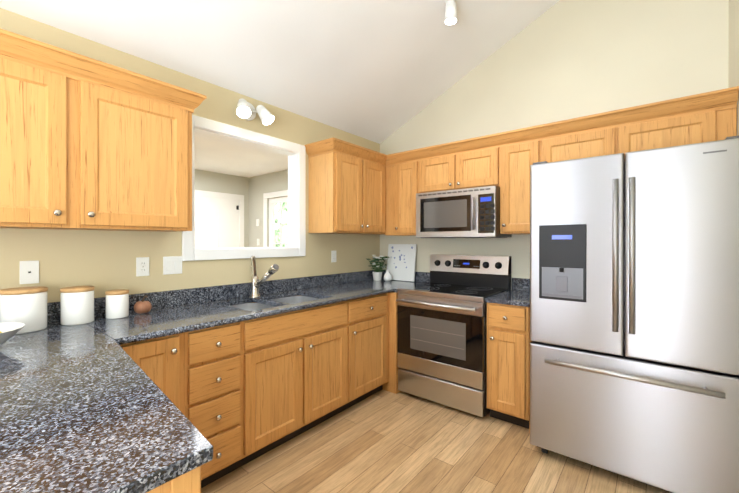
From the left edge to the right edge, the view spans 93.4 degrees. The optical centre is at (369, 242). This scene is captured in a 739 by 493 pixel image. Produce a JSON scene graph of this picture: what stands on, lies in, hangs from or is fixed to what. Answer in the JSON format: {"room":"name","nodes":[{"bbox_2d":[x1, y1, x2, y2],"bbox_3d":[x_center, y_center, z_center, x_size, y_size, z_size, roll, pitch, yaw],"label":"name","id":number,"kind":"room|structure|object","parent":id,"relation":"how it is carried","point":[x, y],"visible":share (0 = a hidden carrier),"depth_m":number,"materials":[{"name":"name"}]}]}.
{"room":"kitchen","nodes":[
{"label":"kitchen","id":0,"kind":"room"},
{"bbox_2d":[0,8,379,302],"bbox_3d":[-1.886,0.097,1.581,0.120,2.420,6.200,0,0,39],"label":"wall","id":1,"kind":"structure","parent":0,"point":[102,262],"depth_m":2.17,"materials":[{"name":"beige paint"}]},
{"bbox_2d":[20,260,38,283],"bbox_3d":[-1.685,0.146,1.727,0.008,0.114,0.070,0,0,39],"label":"electrical outlet plate","id":2,"kind":"object","parent":1,"relation":"attached to","point":[29,272],"visible":1,"depth_m":1.73,"materials":[{"name":"white plastic"}]},
{"bbox_2d":[0,44,195,231],"bbox_3d":[-1.490,-0.428,1.709,0.328,0.720,1.080,0,0,39],"label":"upper cabinet","id":3,"kind":"object","parent":1,"relation":"attached to","point":[87,143],"depth_m":1.65,"materials":[{"name":"brown wood"}]},
{"bbox_2d":[136,257,148,275],"bbox_3d":[-1.372,0.146,2.111,0.010,0.114,0.070,0,0,39],"label":"electrical outlet plate","id":4,"kind":"object","parent":1,"relation":"attached to","point":[142,266],"visible":1,"depth_m":2.11,"materials":[{"name":"white plastic"}]},
{"bbox_2d":[163,256,181,274],"bbox_3d":[-1.265,0.145,2.243,0.008,0.114,0.115,0,0,39],"label":"switch plate","id":5,"kind":"object","parent":1,"relation":"attached to","point":[172,264],"visible":1,"depth_m":2.24,"materials":[{"name":"white plastic"}]},
{"bbox_2d":[48,270,373,323],"bbox_3d":[-0.957,0.355,2.610,0.020,0.100,3.428,0,0,39],"label":"backsplash","id":6,"kind":"structure","parent":1,"relation":"attached to","point":[221,292],"depth_m":2.41,"materials":[{"name":"grey stone"}]},
{"bbox_2d":[182,115,305,260],"bbox_3d":[-0.952,-0.368,2.729,0.156,0.975,1.040,0,0,39],"label":"trim","id":7,"kind":"structure","parent":1,"relation":"attached to","point":[295,153],"depth_m":2.76,"materials":[{"name":"white wood"}]},
{"bbox_2d":[236,98,273,124],"bbox_3d":[-0.867,-0.986,2.606,0.164,0.164,0.308,0,0,39],"label":"spotlight","id":8,"kind":"object","parent":1,"relation":"attached to","point":[245,110],"visible":1,"depth_m":2.63,"materials":[{"name":"white metal"}]},
{"bbox_2d":[331,250,336,261],"bbox_3d":[-0.343,0.133,3.375,0.010,0.114,0.070,0,0,39],"label":"electrical outlet plate","id":9,"kind":"object","parent":1,"relation":"attached to","point":[333,256],"visible":1,"depth_m":3.37,"materials":[{"name":"white plastic"}]},
{"bbox_2d":[308,144,387,235],"bbox_3d":[-0.192,-0.439,3.306,0.328,0.705,0.724,0,0,39],"label":"upper cabinet","id":10,"kind":"object","parent":1,"relation":"attached to","point":[348,191],"depth_m":3.09,"materials":[{"name":"brown wood"}]},
{"bbox_2d":[195,169,248,246],"bbox_3d":[-4.181,0.082,3.705,0.120,2.440,6.600,0,0,39],"label":"wall","id":11,"kind":"structure","parent":0,"point":[218,182],"depth_m":5.83,"materials":[{"name":"beige paint"}]},
{"bbox_2d":[195,190,243,247],"bbox_3d":[-4.149,0.242,3.603,0.058,2.120,6.480,0,0,39],"label":"door","id":12,"kind":"structure","parent":11,"relation":"attached to","point":[219,220],"depth_m":5.70,"materials":[{"name":"white paint"}]},
{"bbox_2d":[195,134,287,177],"bbox_3d":[-3.017,-1.176,2.756,3.120,0.080,6.600,0,0,39],"label":"ceiling","id":13,"kind":"structure","parent":0,"point":[220,156],"depth_m":4.78,"materials":[{"name":"white paint"}]},
{"bbox_2d":[249,170,287,246],"bbox_3d":[-0.977,0.079,5.172,3.000,2.440,0.280,0,0,39],"label":"wall","id":14,"kind":"structure","parent":0,"point":[259,185],"depth_m":5.91,"materials":[{"name":"beige paint"}]},
{"bbox_2d":[236,206,259,244],"bbox_3d":[-2.070,-0.292,5.934,0.339,0.680,0.234,0,0,39],"label":"light switch","id":15,"kind":"object","parent":14,"relation":"attached to","point":[257,224],"visible":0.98,"depth_m":5.93,"materials":[{"name":"white plastic"}]},
{"bbox_2d":[263,190,287,246],"bbox_3d":[-1.269,0.178,5.677,1.410,2.640,0.406,0,0,39],"label":"door frame","id":16,"kind":"structure","parent":14,"relation":"attached to","point":[278,221],"depth_m":5.78,"materials":[{"name":"white wood"}]},
{"bbox_2d":[0,0,559,143],"bbox_3d":[-0.765,-1.783,0.666,3.010,1.452,6.440,0,0,39],"label":"ceiling","id":17,"kind":"structure","parent":0,"point":[379,71],"depth_m":2.48,"materials":[{"name":"white paint"}]},
{"bbox_2d":[443,0,456,24],"bbox_3d":[0.567,-1.635,2.418,0.107,0.197,0.110,0,0,39],"label":"track spotlight","id":18,"kind":"object","parent":17,"relation":"attached to","point":[450,13],"visible":1,"depth_m":2.39,"materials":[{"name":"white"}]},
{"bbox_2d":[201,389,669,492],"bbox_3d":[-1.772,1.331,1.955,6.190,0.050,6.920,0,0,39],"label":"floor","id":19,"kind":"structure","parent":0,"point":[383,441],"depth_m":2.08,"materials":[{"name":"brown wood"}]},
{"bbox_2d":[128,332,187,375],"bbox_3d":[-1.244,0.872,1.777,0.628,0.869,0.312,0,0,39],"label":"base cabinet","id":20,"kind":"object","parent":19,"relation":"on","point":[172,351],"depth_m":1.65,"materials":[{"name":"brown wood"}]},
{"bbox_2d":[132,432,259,492],"bbox_3d":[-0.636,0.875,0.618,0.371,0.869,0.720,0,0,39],"label":"base cabinet","id":21,"kind":"object","parent":19,"relation":"on","point":[191,479],"depth_m":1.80,"materials":[{"name":"brown wood"}]},
{"bbox_2d":[0,320,263,492],"bbox_3d":[-1.144,0.423,1.039,1.713,0.030,0.755,0,0,39],"label":"countertop","id":22,"kind":"structure","parent":21,"relation":"on","point":[82,410],"depth_m":0.86,"materials":[{"name":"grey stone"}]},
{"bbox_2d":[0,322,25,344],"bbox_3d":[-1.468,0.366,1.287,0.286,0.080,0.286,0,0,39],"label":"bowl","id":23,"kind":"object","parent":22,"relation":"on","point":[8,330],"visible":1,"depth_m":1.39,"materials":[{"name":"white ceramic"}]},
{"bbox_2d":[0,286,47,333],"bbox_3d":[-1.598,0.309,1.612,0.163,0.194,0.163,0,0,39],"label":"canister","id":24,"kind":"object","parent":22,"relation":"on","point":[27,307],"visible":0.98,"depth_m":1.56,"materials":[{"name":"white ceramic"}]},
{"bbox_2d":[60,286,94,325],"bbox_3d":[-1.479,0.316,1.766,0.135,0.178,0.135,0,0,39],"label":"canister","id":25,"kind":"object","parent":22,"relation":"on","point":[76,305],"visible":1,"depth_m":1.72,"materials":[{"name":"white ceramic"}]},
{"bbox_2d":[188,320,247,411],"bbox_3d":[-1.047,0.872,2.020,0.628,0.869,0.313,0,0,39],"label":"base cabinet","id":26,"kind":"object","parent":19,"relation":"on","point":[217,357],"depth_m":1.85,"materials":[{"name":"brown wood"}]},
{"bbox_2d":[292,292,391,414],"bbox_3d":[-0.228,0.870,3.026,0.628,0.869,0.541,0,0,39],"label":"base cabinet","id":27,"kind":"object","parent":19,"relation":"on","point":[340,367],"depth_m":2.63,"materials":[{"name":"brown wood"}]},
{"bbox_2d":[87,280,427,343],"bbox_3d":[-0.461,0.420,2.693,0.685,0.030,2.673,0,0,39],"label":"countertop","id":28,"kind":"structure","parent":27,"relation":"on","point":[158,323],"depth_m":2.05,"materials":[{"name":"grey stone"}]},
{"bbox_2d":[105,289,128,318],"bbox_3d":[-1.375,0.333,1.901,0.106,0.144,0.106,0,0,39],"label":"canister","id":29,"kind":"object","parent":28,"relation":"on","point":[116,304],"visible":1,"depth_m":1.86,"materials":[{"name":"white ceramic"}]},
{"bbox_2d":[134,295,151,313],"bbox_3d":[-1.304,0.354,2.005,0.090,0.102,0.090,0,0,39],"label":"decor","id":30,"kind":"object","parent":28,"relation":"on","point":[142,306],"visible":1,"depth_m":1.98,"materials":[{"name":"brown"}]},
{"bbox_2d":[232,300,291,343],"bbox_3d":[-0.777,0.510,2.304,0.420,0.173,0.290,0,0,39],"label":"sink","id":31,"kind":"object","parent":28,"relation":"in","point":[258,330],"depth_m":2.11,"materials":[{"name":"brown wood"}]},
{"bbox_2d":[248,256,278,295],"bbox_3d":[-0.775,0.251,2.548,0.294,0.307,0.082,0,0,39],"label":"faucet","id":32,"kind":"object","parent":28,"relation":"on","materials":[{"name":"silver metal"}]},
{"bbox_2d":[268,292,335,339],"bbox_3d":[-0.547,0.525,2.588,0.420,0.203,0.400,0,0,39],"label":"sink","id":33,"kind":"object","parent":28,"relation":"in","point":[316,319],"depth_m":2.39,"materials":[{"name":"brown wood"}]},
{"bbox_2d":[367,255,388,280],"bbox_3d":[0.094,0.264,3.693,0.213,0.274,0.239,0,0,39],"label":"flower pot","id":34,"kind":"object","parent":28,"relation":"on","point":[377,274],"visible":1,"depth_m":3.67,"materials":[{"name":"white ceramic"}]},
{"bbox_2d":[383,270,391,280],"bbox_3d":[0.188,0.344,3.633,0.085,0.115,0.085,0,0,39],"label":"bud vase","id":35,"kind":"object","parent":28,"relation":"on","point":[387,276],"visible":1,"depth_m":3.60,"materials":[{"name":"white ceramic"}]},
{"bbox_2d":[387,244,416,281],"bbox_3d":[0.334,0.208,3.686,0.350,0.384,0.064,0,0,39],"label":"picture card","id":36,"kind":"object","parent":28,"relation":"on","point":[401,261],"visible":1,"depth_m":3.67,"materials":[{"name":"white paper"}]},
{"bbox_2d":[392,292,399,393],"bbox_3d":[0.173,0.869,3.475,0.684,0.869,0.662,0,0,39],"label":"base cabinet","id":37,"kind":"object","parent":19,"relation":"on","point":[395,367],"depth_m":3.01,"materials":[{"name":"brown wood"}]},
{"bbox_2d":[396,254,510,416],"bbox_3d":[0.712,0.711,2.986,0.756,1.184,0.704,0,0,39],"label":"range","id":38,"kind":"object","parent":19,"relation":"on","point":[442,335],"visible":0.98,"depth_m":2.79,"materials":[{"name":"silver metal"}]},
{"bbox_2d":[485,300,530,432],"bbox_3d":[1.179,0.870,2.678,0.345,0.869,0.628,0,0,39],"label":"base cabinet","id":39,"kind":"object","parent":19,"relation":"on","point":[508,325],"depth_m":2.45,"materials":[{"name":"brown wood"}]},
{"bbox_2d":[485,288,529,303],"bbox_3d":[1.175,0.420,2.678,0.343,0.030,0.633,0,0,39],"label":"countertop","id":40,"kind":"structure","parent":39,"relation":"on","point":[515,295],"depth_m":2.57,"materials":[{"name":"grey stone"}]},
{"bbox_2d":[530,135,738,492],"bbox_3d":[1.592,0.405,2.145,0.943,1.800,0.898,0,0,39],"label":"fridge","id":41,"kind":"object","parent":19,"relation":"on","point":[634,315],"visible":1,"depth_m":1.80,"materials":[{"name":"silver metal"}]},
{"bbox_2d":[380,0,728,288],"bbox_3d":[1.229,-0.590,3.120,3.010,3.788,0.120,0,0,39],"label":"wall","id":42,"kind":"structure","parent":0,"point":[560,60],"depth_m":2.75,"materials":[{"name":"beige paint"}]},
{"bbox_2d":[388,156,419,235],"bbox_3d":[0.405,-0.432,3.499,0.395,0.720,0.328,0,0,39],"label":"upper cabinet","id":43,"kind":"object","parent":42,"relation":"attached to","point":[403,175],"depth_m":3.36,"materials":[{"name":"brown wood"}]},
{"bbox_2d":[380,269,529,291],"bbox_3d":[0.813,0.353,3.367,1.773,0.100,0.020,0,0,39],"label":"backsplash","id":44,"kind":"structure","parent":42,"relation":"attached to","point":[516,282],"depth_m":3.00,"materials":[{"name":"grey stone"}]},
{"bbox_2d":[420,140,499,192],"bbox_3d":[0.847,-0.622,3.138,0.745,0.340,0.328,0,0,39],"label":"upper cabinet","id":45,"kind":"object","parent":42,"relation":"attached to","point":[478,165],"depth_m":2.98,"materials":[{"name":"brown wood"}]},
{"bbox_2d":[416,186,511,237],"bbox_3d":[0.816,-0.245,3.091,0.724,0.406,0.443,0,0,39],"label":"microwave","id":46,"kind":"object","parent":45,"relation":"attached to","point":[467,213],"visible":1,"depth_m":2.91,"materials":[{"name":"silver metal"}]},
{"bbox_2d":[500,132,539,233],"bbox_3d":[1.253,-0.431,2.809,0.300,0.720,0.328,0,0,39],"label":"upper cabinet","id":47,"kind":"object","parent":42,"relation":"attached to","point":[516,156],"depth_m":2.70,"materials":[{"name":"brown wood"}]},
{"bbox_2d":[540,120,619,162],"bbox_3d":[1.550,-0.643,2.567,0.465,0.295,0.328,0,0,39],"label":"upper cabinet","id":48,"kind":"object","parent":42,"relation":"attached to","point":[589,140],"depth_m":2.42,"materials":[{"name":"brown wood"}]},
{"bbox_2d":[620,96,737,154],"bbox_3d":[1.944,-0.642,2.247,0.551,0.295,0.328,0,0,39],"label":"upper cabinet","id":49,"kind":"object","parent":42,"relation":"attached to","point":[700,123],"depth_m":2.10,"materials":[{"name":"brown wood"}]},
{"bbox_2d":[729,0,738,135],"bbox_3d":[0.356,-0.581,-0.243,0.120,3.783,6.200,0,0,39],"label":"wall","id":50,"kind":"structure","parent":0,"point":[733,43],"depth_m":2.04,"materials":[{"name":"beige paint"}]}
]}

